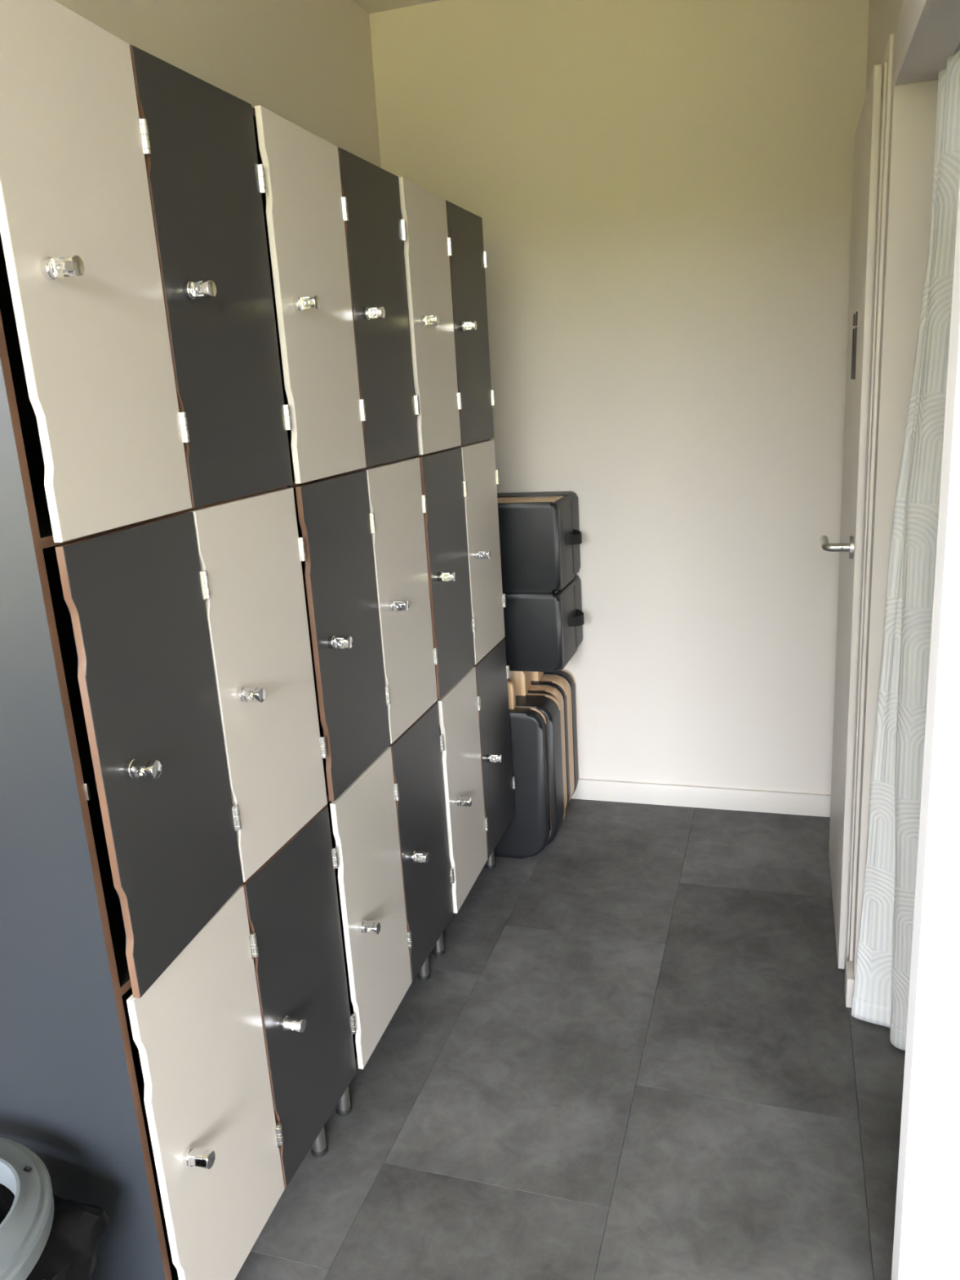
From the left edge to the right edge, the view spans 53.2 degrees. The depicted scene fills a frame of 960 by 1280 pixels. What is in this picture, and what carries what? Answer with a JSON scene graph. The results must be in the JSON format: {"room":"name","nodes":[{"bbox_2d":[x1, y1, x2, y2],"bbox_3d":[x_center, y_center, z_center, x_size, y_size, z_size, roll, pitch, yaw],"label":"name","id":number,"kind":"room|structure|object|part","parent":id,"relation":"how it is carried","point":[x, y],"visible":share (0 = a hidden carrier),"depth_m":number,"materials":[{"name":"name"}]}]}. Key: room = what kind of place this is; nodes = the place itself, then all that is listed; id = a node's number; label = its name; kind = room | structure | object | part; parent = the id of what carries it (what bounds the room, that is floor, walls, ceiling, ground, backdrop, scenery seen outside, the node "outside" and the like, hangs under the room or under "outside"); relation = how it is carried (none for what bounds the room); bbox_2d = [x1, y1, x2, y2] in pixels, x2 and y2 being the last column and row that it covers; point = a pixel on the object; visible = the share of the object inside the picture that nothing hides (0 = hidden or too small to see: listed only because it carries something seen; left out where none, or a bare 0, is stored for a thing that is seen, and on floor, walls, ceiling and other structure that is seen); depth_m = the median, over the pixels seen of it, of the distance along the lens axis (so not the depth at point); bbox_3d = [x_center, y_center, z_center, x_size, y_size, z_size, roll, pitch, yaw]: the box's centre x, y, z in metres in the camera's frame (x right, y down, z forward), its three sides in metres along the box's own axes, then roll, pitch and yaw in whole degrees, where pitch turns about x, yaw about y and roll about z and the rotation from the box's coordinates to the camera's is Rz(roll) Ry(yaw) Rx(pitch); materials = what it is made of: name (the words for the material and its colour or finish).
{"room":"changing room","nodes":[
{"label":"changing room","id":0,"kind":"room"},
{"bbox_2d":[54,0,381,168],"bbox_3d":[-0.656,-0.401,2.287,0.100,2.607,2.290,1,15,18],"label":"wall","id":1,"kind":"structure","parent":0,"point":[308,63],"depth_m":2.46,"materials":[{"name":"beige paint"}]},
{"bbox_2d":[352,0,439,13],"bbox_3d":[-0.603,-1.209,-0.027,4.600,0.120,6.290,1,15,18],"label":"ceiling","id":2,"kind":"structure","parent":0,"point":[371,6],"depth_m":2.93,"materials":[{"name":"paint"}]},
{"bbox_2d":[234,798,905,1279],"bbox_3d":[-0.440,1.424,0.665,4.600,0.120,6.290,1,15,18],"label":"floor","id":3,"kind":"structure","parent":0,"point":[633,1049],"depth_m":2.04,"materials":[{"name":"grey tile"}]},
{"bbox_2d":[0,1137,110,1279],"bbox_3d":[-0.683,0.956,1.200,0.374,0.542,0.371,1,15,18],"label":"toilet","id":4,"kind":"object","parent":3,"relation":"on","point":[44,1235],"visible":1,"depth_m":1.19,"materials":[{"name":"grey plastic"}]},
{"bbox_2d":[0,0,356,1279],"bbox_3d":[-0.572,0.167,1.498,0.527,1.900,0.597,1,15,18],"label":"tall cabinet","id":5,"kind":"object","parent":3,"relation":"on","point":[177,1024],"visible":1,"depth_m":1.29,"materials":[{"name":"wood"},{"name":"cream laminate"},{"name":"charcoal laminate"}]},
{"bbox_3d":[-0.451,-0.403,1.035,0.039,0.024,0.024,0,23,13],"label":"knob","id":6,"kind":"part","parent":5,"relation":"part of","materials":[{"name":"silver metal"}]},
{"bbox_3d":[-0.698,0.167,1.221,0.455,1.744,0.012,1,15,18],"label":"panel","id":7,"kind":"part","parent":5,"relation":"part of","materials":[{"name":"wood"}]},
{"bbox_3d":[-0.456,-0.425,1.130,0.011,0.578,0.292,0,15,13],"label":"door","id":8,"kind":"part","parent":5,"relation":"part of","materials":[{"name":"beige laminate"}]},
{"bbox_2d":[35,509,183,548],"bbox_3d":[-0.667,-0.150,1.279,0.445,0.012,0.277,1,15,18],"label":"shelf","id":9,"kind":"object","parent":5,"relation":"attached to","point":[44,535],"depth_m":1.19,"materials":[{"name":"black"}]},
{"bbox_2d":[98,866,131,995],"bbox_3d":[-0.633,0.412,1.427,0.445,0.012,0.277,1,15,18],"label":"shelf","id":10,"kind":"object","parent":5,"relation":"attached to","point":[122,984],"depth_m":1.35,"materials":[{"name":"black wood"}]},
{"bbox_3d":[-0.417,0.159,1.183,0.039,0.024,0.024,0,37,13],"label":"knob","id":11,"kind":"part","parent":5,"relation":"part of","materials":[{"name":"silver metal"}]},
{"bbox_3d":[-0.421,0.137,1.278,0.011,0.577,0.292,0,15,13],"label":"door","id":12,"kind":"part","parent":5,"relation":"part of","materials":[{"name":"grey laminate"}]},
{"bbox_3d":[-0.560,0.928,1.706,0.455,0.012,0.566,1,15,18],"label":"panel","id":13,"kind":"part","parent":5,"relation":"part of","materials":[{"name":"wood"}]},
{"bbox_3d":[-0.391,0.720,1.332,0.039,0.024,0.024,0,0,15],"label":"knob","id":14,"kind":"part","parent":5,"relation":"part of","materials":[{"name":"silver metal"}]},
{"bbox_3d":[-0.383,-0.479,1.310,0.039,0.024,0.024,1,11,17],"label":"knob","id":15,"kind":"part","parent":5,"relation":"part of","materials":[{"name":"silver metal"}]},
{"bbox_3d":[-0.392,0.698,1.426,0.011,0.574,0.292,0,15,15],"label":"door","id":16,"kind":"part","parent":5,"relation":"part of","materials":[{"name":"beige laminate"}]},
{"bbox_3d":[-0.380,-0.502,1.404,0.011,0.578,0.292,1,15,17],"label":"door","id":17,"kind":"part","parent":5,"relation":"part of","materials":[{"name":"grey laminate"}]},
{"bbox_2d":[188,486,284,511],"bbox_3d":[-0.582,-0.225,1.544,0.445,0.012,0.277,1,15,18],"label":"shelf","id":18,"kind":"object","parent":5,"relation":"attached to","point":[233,498],"depth_m":1.45,"materials":[{"name":"black"}]},
{"bbox_3d":[-0.349,0.083,1.458,0.039,0.024,0.024,1,29,17],"label":"knob","id":19,"kind":"part","parent":5,"relation":"part of","materials":[{"name":"silver metal"}]},
{"bbox_3d":[-0.345,0.060,1.552,0.011,0.577,0.292,1,15,17],"label":"door","id":20,"kind":"part","parent":5,"relation":"part of","materials":[{"name":"beige laminate"}]},
{"bbox_3d":[-0.314,0.644,1.605,0.039,0.024,0.024,1,-15,17],"label":"knob","id":21,"kind":"part","parent":5,"relation":"part of","materials":[{"name":"silver metal"}]},
{"bbox_3d":[-0.310,0.621,1.700,0.011,0.574,0.292,1,15,17],"label":"door","id":22,"kind":"part","parent":5,"relation":"part of","materials":[{"name":"grey laminate"}]},
{"bbox_3d":[-0.326,0.945,1.899,0.029,0.146,0.029,1,15,18],"label":"leg","id":23,"kind":"part","parent":5,"relation":"part of","materials":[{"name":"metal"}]},
{"bbox_2d":[252,105,453,1115],"bbox_3d":[-0.401,0.011,2.050,0.513,1.900,0.597,1,15,18],"label":"tall cabinet","id":24,"kind":"object","parent":3,"relation":"on","point":[335,231],"visible":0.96,"depth_m":1.89,"materials":[{"name":"wood"},{"name":"cream laminate"},{"name":"charcoal laminate"}]},
{"bbox_3d":[-0.486,-0.900,1.817,0.455,0.012,0.566,1,15,18],"label":"panel","id":25,"kind":"part","parent":24,"relation":"part of","materials":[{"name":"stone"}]},
{"bbox_3d":[-0.520,0.012,1.771,0.455,1.744,0.012,1,15,18],"label":"panel","id":26,"kind":"part","parent":24,"relation":"part of","materials":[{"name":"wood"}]},
{"bbox_3d":[-0.287,-0.558,1.588,0.039,0.024,0.024,1,20,16],"label":"knob","id":27,"kind":"part","parent":24,"relation":"part of","materials":[{"name":"silver metal"}]},
{"bbox_3d":[-0.286,-0.581,1.682,0.011,0.578,0.292,1,15,16],"label":"door","id":28,"kind":"part","parent":24,"relation":"part of","materials":[{"name":"beige laminate"}]},
{"bbox_2d":[322,758,328,802],"bbox_3d":[-0.455,0.257,1.976,0.445,0.012,0.277,1,15,18],"label":"shelf","id":29,"kind":"object","parent":24,"relation":"attached to","point":[324,759],"depth_m":1.86,"materials":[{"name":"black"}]},
{"bbox_2d":[291,468,359,488],"bbox_3d":[-0.490,-0.305,1.829,0.445,0.012,0.277,1,15,18],"label":"shelf","id":30,"kind":"object","parent":24,"relation":"attached to","point":[348,476],"depth_m":1.79,"materials":[{"name":"black wood"}]},
{"bbox_3d":[-0.253,0.004,1.736,0.039,0.024,0.024,1,21,16],"label":"knob","id":31,"kind":"part","parent":24,"relation":"part of","materials":[{"name":"silver metal"}]},
{"bbox_3d":[-0.292,0.915,2.004,0.029,0.146,0.029,1,15,18],"label":"leg","id":32,"kind":"part","parent":24,"relation":"part of","materials":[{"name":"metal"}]},
{"bbox_3d":[-0.252,-0.019,1.830,0.011,0.577,0.292,1,15,16],"label":"door","id":33,"kind":"part","parent":24,"relation":"part of","materials":[{"name":"grey laminate"}]},
{"bbox_3d":[-0.383,0.773,2.256,0.455,0.012,0.566,1,15,18],"label":"panel","id":34,"kind":"part","parent":24,"relation":"part of","materials":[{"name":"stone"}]},
{"bbox_3d":[-0.218,0.565,1.883,0.039,0.024,0.024,1,33,16],"label":"knob","id":35,"kind":"part","parent":24,"relation":"part of","materials":[{"name":"silver metal"}]},
{"bbox_3d":[-0.216,0.542,1.977,0.011,0.574,0.292,1,15,16],"label":"door","id":36,"kind":"part","parent":24,"relation":"part of","materials":[{"name":"beige laminate"}]},
{"bbox_3d":[-0.206,-0.635,1.860,0.039,0.024,0.024,1,15,17],"label":"knob","id":37,"kind":"part","parent":24,"relation":"part of","materials":[{"name":"silver metal"}]},
{"bbox_3d":[-0.202,-0.658,1.954,0.011,0.578,0.292,1,15,17],"label":"door","id":38,"kind":"part","parent":24,"relation":"part of","materials":[{"name":"grey laminate"}]},
{"bbox_2d":[362,456,413,470],"bbox_3d":[-0.404,-0.380,2.094,0.445,0.012,0.277,1,15,18],"label":"shelf","id":39,"kind":"object","parent":24,"relation":"attached to","point":[372,463],"depth_m":2.00,"materials":[{"name":"black"}]},
{"bbox_3d":[-0.171,-0.072,2.008,0.039,0.024,0.024,1,18,17],"label":"knob","id":40,"kind":"part","parent":24,"relation":"part of","materials":[{"name":"silver metal"}]},
{"bbox_3d":[-0.167,-0.095,2.102,0.011,0.577,0.292,1,15,17],"label":"door","id":41,"kind":"part","parent":24,"relation":"part of","materials":[{"name":"beige laminate"}]},
{"bbox_3d":[-0.137,0.488,2.155,0.039,0.024,0.024,1,10,17],"label":"knob","id":42,"kind":"part","parent":24,"relation":"part of","materials":[{"name":"silver metal"}]},
{"bbox_3d":[-0.133,0.465,2.250,0.011,0.574,0.292,1,15,17],"label":"door","id":43,"kind":"part","parent":24,"relation":"part of","materials":[{"name":"grey laminate"}]},
{"bbox_3d":[-0.149,0.789,2.449,0.029,0.146,0.029,1,15,18],"label":"leg","id":44,"kind":"part","parent":24,"relation":"part of","materials":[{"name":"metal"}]},
{"bbox_2d":[398,177,515,955],"bbox_3d":[-0.225,-0.143,2.599,0.512,1.900,0.597,1,15,18],"label":"tall cabinet","id":45,"kind":"object","parent":3,"relation":"on","point":[446,259],"visible":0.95,"depth_m":2.45,"materials":[{"name":"grey laminate"},{"name":"cream laminate"},{"name":"charcoal laminate"}]},
{"bbox_3d":[-0.113,-0.713,2.136,0.039,0.024,0.024,1,19,16],"label":"knob","id":46,"kind":"part","parent":45,"relation":"part of","materials":[{"name":"silver metal"}]},
{"bbox_3d":[-0.110,-0.736,2.230,0.011,0.578,0.292,1,15,16],"label":"door","id":47,"kind":"part","parent":45,"relation":"part of","materials":[{"name":"beige laminate"}]},
{"bbox_2d":[417,446,456,457],"bbox_3d":[-0.313,-0.460,2.377,0.445,0.012,0.277,1,15,18],"label":"shelf","id":48,"kind":"object","parent":45,"relation":"attached to","point":[437,451],"depth_m":2.29,"materials":[{"name":"black wood"}]},
{"bbox_3d":[-0.115,0.760,2.552,0.029,0.146,0.029,1,15,18],"label":"leg","id":49,"kind":"part","parent":45,"relation":"part of","materials":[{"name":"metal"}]},
{"bbox_3d":[-0.077,-0.174,2.378,0.011,0.577,0.292,1,15,17],"label":"door","id":50,"kind":"part","parent":45,"relation":"part of","materials":[{"name":"grey laminate"}]},
{"bbox_3d":[-0.080,-0.151,2.284,0.039,0.024,0.024,1,9,17],"label":"knob","id":51,"kind":"part","parent":45,"relation":"part of","materials":[{"name":"silver metal"}]},
{"bbox_3d":[-0.041,0.387,2.525,0.011,0.574,0.292,1,15,16],"label":"door","id":52,"kind":"part","parent":45,"relation":"part of","materials":[{"name":"beige laminate"}]},
{"bbox_3d":[-0.042,0.410,2.431,0.039,0.024,0.024,1,25,16],"label":"knob","id":53,"kind":"part","parent":45,"relation":"part of","materials":[{"name":"silver metal"}]},
{"bbox_3d":[-0.029,-0.790,2.408,0.039,0.024,0.024,1,15,17],"label":"knob","id":54,"kind":"part","parent":45,"relation":"part of","materials":[{"name":"silver metal"}]},
{"bbox_3d":[-0.025,-0.813,2.502,0.011,0.578,0.292,1,15,17],"label":"door","id":55,"kind":"part","parent":45,"relation":"part of","materials":[{"name":"grey laminate"}]},
{"bbox_2d":[457,439,488,447],"bbox_3d":[-0.227,-0.535,2.642,0.445,0.012,0.277,1,15,18],"label":"shelf","id":56,"kind":"object","parent":45,"relation":"attached to","point":[464,442],"depth_m":2.54,"materials":[{"name":"black"}]},
{"bbox_3d":[0.006,-0.227,2.555,0.039,0.024,0.024,1,20,17],"label":"knob","id":57,"kind":"part","parent":45,"relation":"part of","materials":[{"name":"silver metal"}]},
{"bbox_3d":[0.010,-0.250,2.650,0.011,0.577,0.292,1,15,17],"label":"door","id":58,"kind":"part","parent":45,"relation":"part of","materials":[{"name":"beige laminate"}]},
{"bbox_3d":[0.028,0.635,2.996,0.029,0.146,0.029,1,15,18],"label":"leg","id":59,"kind":"part","parent":45,"relation":"part of","materials":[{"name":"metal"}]},
{"bbox_3d":[0.044,0.311,2.797,0.011,0.574,0.292,1,15,17],"label":"door","id":60,"kind":"part","parent":45,"relation":"part of","materials":[{"name":"grey laminate"}]},
{"bbox_3d":[0.040,0.334,2.703,0.039,0.024,0.024,1,7,17],"label":"knob","id":61,"kind":"part","parent":45,"relation":"part of","materials":[{"name":"silver metal"}]},
{"bbox_2d":[493,679,551,858],"bbox_3d":[0.043,0.409,3.037,0.347,0.580,0.064,1,15,18],"label":"folded chair","id":62,"kind":"object","parent":3,"relation":"on","point":[528,833],"visible":0.44,"depth_m":2.98,"materials":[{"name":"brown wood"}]},
{"bbox_3d":[0.016,0.181,2.999,0.190,0.118,0.029,1,15,18],"label":"post","id":63,"kind":"part","parent":62,"relation":"part of","materials":[{"name":"brown wood"}]},
{"bbox_2d":[507,671,565,845],"bbox_3d":[0.080,0.383,3.127,0.363,0.580,0.132,1,15,18],"label":"folded chair","id":64,"kind":"object","parent":3,"relation":"on","point":[548,705],"visible":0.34,"depth_m":3.06,"materials":[{"name":"brown wood"}]},
{"bbox_3d":[0.058,0.146,3.122,0.193,0.118,0.029,1,15,18],"label":"post","id":65,"kind":"part","parent":64,"relation":"part of","materials":[{"name":"brown wood"}]},
{"bbox_2d":[525,671,567,807],"bbox_3d":[0.107,0.354,3.230,0.351,0.580,0.085,1,15,18],"label":"folded chair","id":66,"kind":"object","parent":3,"relation":"on","point":[538,689],"visible":0.12,"depth_m":3.17,"materials":[{"name":"brown wood"}]},
{"bbox_3d":[0.074,0.127,3.191,0.182,0.118,0.057,1,15,18],"label":"post","id":67,"kind":"part","parent":66,"relation":"part of","materials":[{"name":"brown wood"}]},
{"bbox_2d":[502,574,583,671],"bbox_3d":[0.144,-0.065,3.176,0.396,0.250,0.326,1,15,18],"label":"box","id":68,"kind":"object","parent":66,"relation":"on","point":[543,632],"visible":0.56,"depth_m":3.01,"materials":[{"name":"black plastic"}]},
{"bbox_2d":[497,490,582,593],"bbox_3d":[0.131,-0.323,3.116,0.396,0.279,0.311,1,15,18],"label":"box","id":69,"kind":"object","parent":68,"relation":"on","point":[540,539],"visible":0.5,"depth_m":2.96,"materials":[{"name":"black plastic"}]},
{"bbox_3d":[0.306,-0.329,3.078,0.039,0.038,0.116,1,15,18],"label":"strap handle","id":70,"kind":"part","parent":69,"relation":"part of","materials":[{"name":"black plastic"}]},
{"bbox_3d":[0.320,-0.070,3.139,0.039,0.038,0.116,1,15,18],"label":"strap handle","id":71,"kind":"part","parent":68,"relation":"part of","materials":[{"name":"black plastic"}]},
{"bbox_2d":[530,671,574,808],"bbox_3d":[0.138,0.327,3.324,0.351,0.580,0.116,1,15,18],"label":"folded chair","id":72,"kind":"object","parent":3,"relation":"on","point":[559,682],"visible":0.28,"depth_m":3.26,"materials":[{"name":"brown wood"}]},
{"bbox_3d":[0.113,0.099,3.289,0.196,0.118,0.075,1,15,18],"label":"post","id":73,"kind":"part","parent":72,"relation":"part of","materials":[{"name":"brown wood"}]},
{"bbox_2d":[543,669,578,796],"bbox_3d":[0.168,0.345,3.422,0.351,0.492,0.068,1,15,18],"label":"folded chair","id":74,"kind":"object","parent":3,"relation":"on","point":[566,675],"visible":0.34,"depth_m":3.34,"materials":[{"name":"brown wood"}]},
{"bbox_2d":[368,0,869,795],"bbox_3d":[0.929,-0.685,2.995,2.683,2.607,0.100,1,15,18],"label":"wall","id":75,"kind":"structure","parent":0,"point":[661,190],"depth_m":2.99,"materials":[{"name":"beige paint"}]},
{"bbox_2d":[570,777,831,817],"bbox_3d":[0.500,0.541,3.418,1.461,0.076,0.014,1,15,18],"label":"baseboard","id":76,"kind":"structure","parent":75,"relation":"attached to","point":[677,795],"depth_m":3.32,"materials":[{"name":"paint"}]},
{"bbox_2d":[865,0,898,96],"bbox_3d":[1.015,-0.539,2.421,0.077,2.607,0.978,1,15,18],"label":"wall","id":77,"kind":"structure","parent":0,"point":[883,15],"depth_m":2.27,"materials":[{"name":"beige paint"}]},
{"bbox_2d":[844,960,854,1008],"bbox_3d":[0.918,0.819,2.263,0.101,0.076,0.076,1,15,18],"label":"jamb","id":78,"kind":"object","parent":77,"relation":"attached to","point":[849,983],"visible":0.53,"depth_m":2.25,"materials":[{"name":"paint"}]},
{"bbox_2d":[819,34,893,968],"bbox_3d":[0.910,-0.246,2.418,0.108,2.054,0.754,1,15,18],"label":"door","id":79,"kind":"structure","parent":77,"relation":"in","point":[871,146],"depth_m":2.17,"materials":[{"name":"paint"}]},
{"bbox_3d":[0.828,-0.226,2.238,0.060,0.019,0.128,1,15,18],"label":"lever","id":80,"kind":"part","parent":79,"relation":"part of","materials":[{"name":"metal"}]},
{"bbox_2d":[850,311,857,379],"bbox_3d":[0.888,-0.697,2.273,0.002,0.152,0.136,1,15,18],"label":"sign","id":81,"kind":"object","parent":79,"relation":"attached to","point":[854,331],"visible":1,"depth_m":2.26,"materials":[{"name":"black"}]},
{"bbox_3d":[0.953,-0.245,2.405,0.020,2.054,0.754,1,15,18],"label":"frame","id":82,"kind":"part","parent":79,"relation":"part of","materials":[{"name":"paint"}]},
{"bbox_2d":[852,0,937,976],"bbox_3d":[1.355,-0.397,1.797,1.135,2.607,0.078,1,15,18],"label":"door frame","id":83,"kind":"structure","parent":77,"relation":"attached to","point":[913,106],"depth_m":1.87,"materials":[{"name":"beige paint"}]},
{"bbox_3d":[0.723,-0.995,1.319,0.020,0.020,0.864,1,15,18],"label":"rail","id":84,"kind":"object","parent":77,"relation":"attached to","visible":0},
{"bbox_2d":[851,42,959,1050],"bbox_3d":[0.875,-0.066,1.790,0.190,2.010,0.360,-2,15,7],"label":"curtain","id":85,"kind":"object","parent":84,"relation":"hanging from","point":[880,997],"visible":0.74,"depth_m":1.90,"materials":[{"name":"fabric"}]},
{"bbox_2d":[891,176,959,1279],"bbox_3d":[1.221,-0.150,0.891,1.435,2.607,0.066,1,15,18],"label":"wall partition","id":86,"kind":"structure","parent":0,"point":[926,1242],"depth_m":1.23,"materials":[{"name":"white paint"}]},
{"bbox_2d":[893,0,959,85],"bbox_3d":[0.644,-1.218,1.246,0.078,0.657,0.930,1,15,18],"label":"wall","id":87,"kind":"structure","parent":86,"relation":"attached to","point":[928,31],"depth_m":1.55,"materials":[{"name":"beige paint"}]}
]}

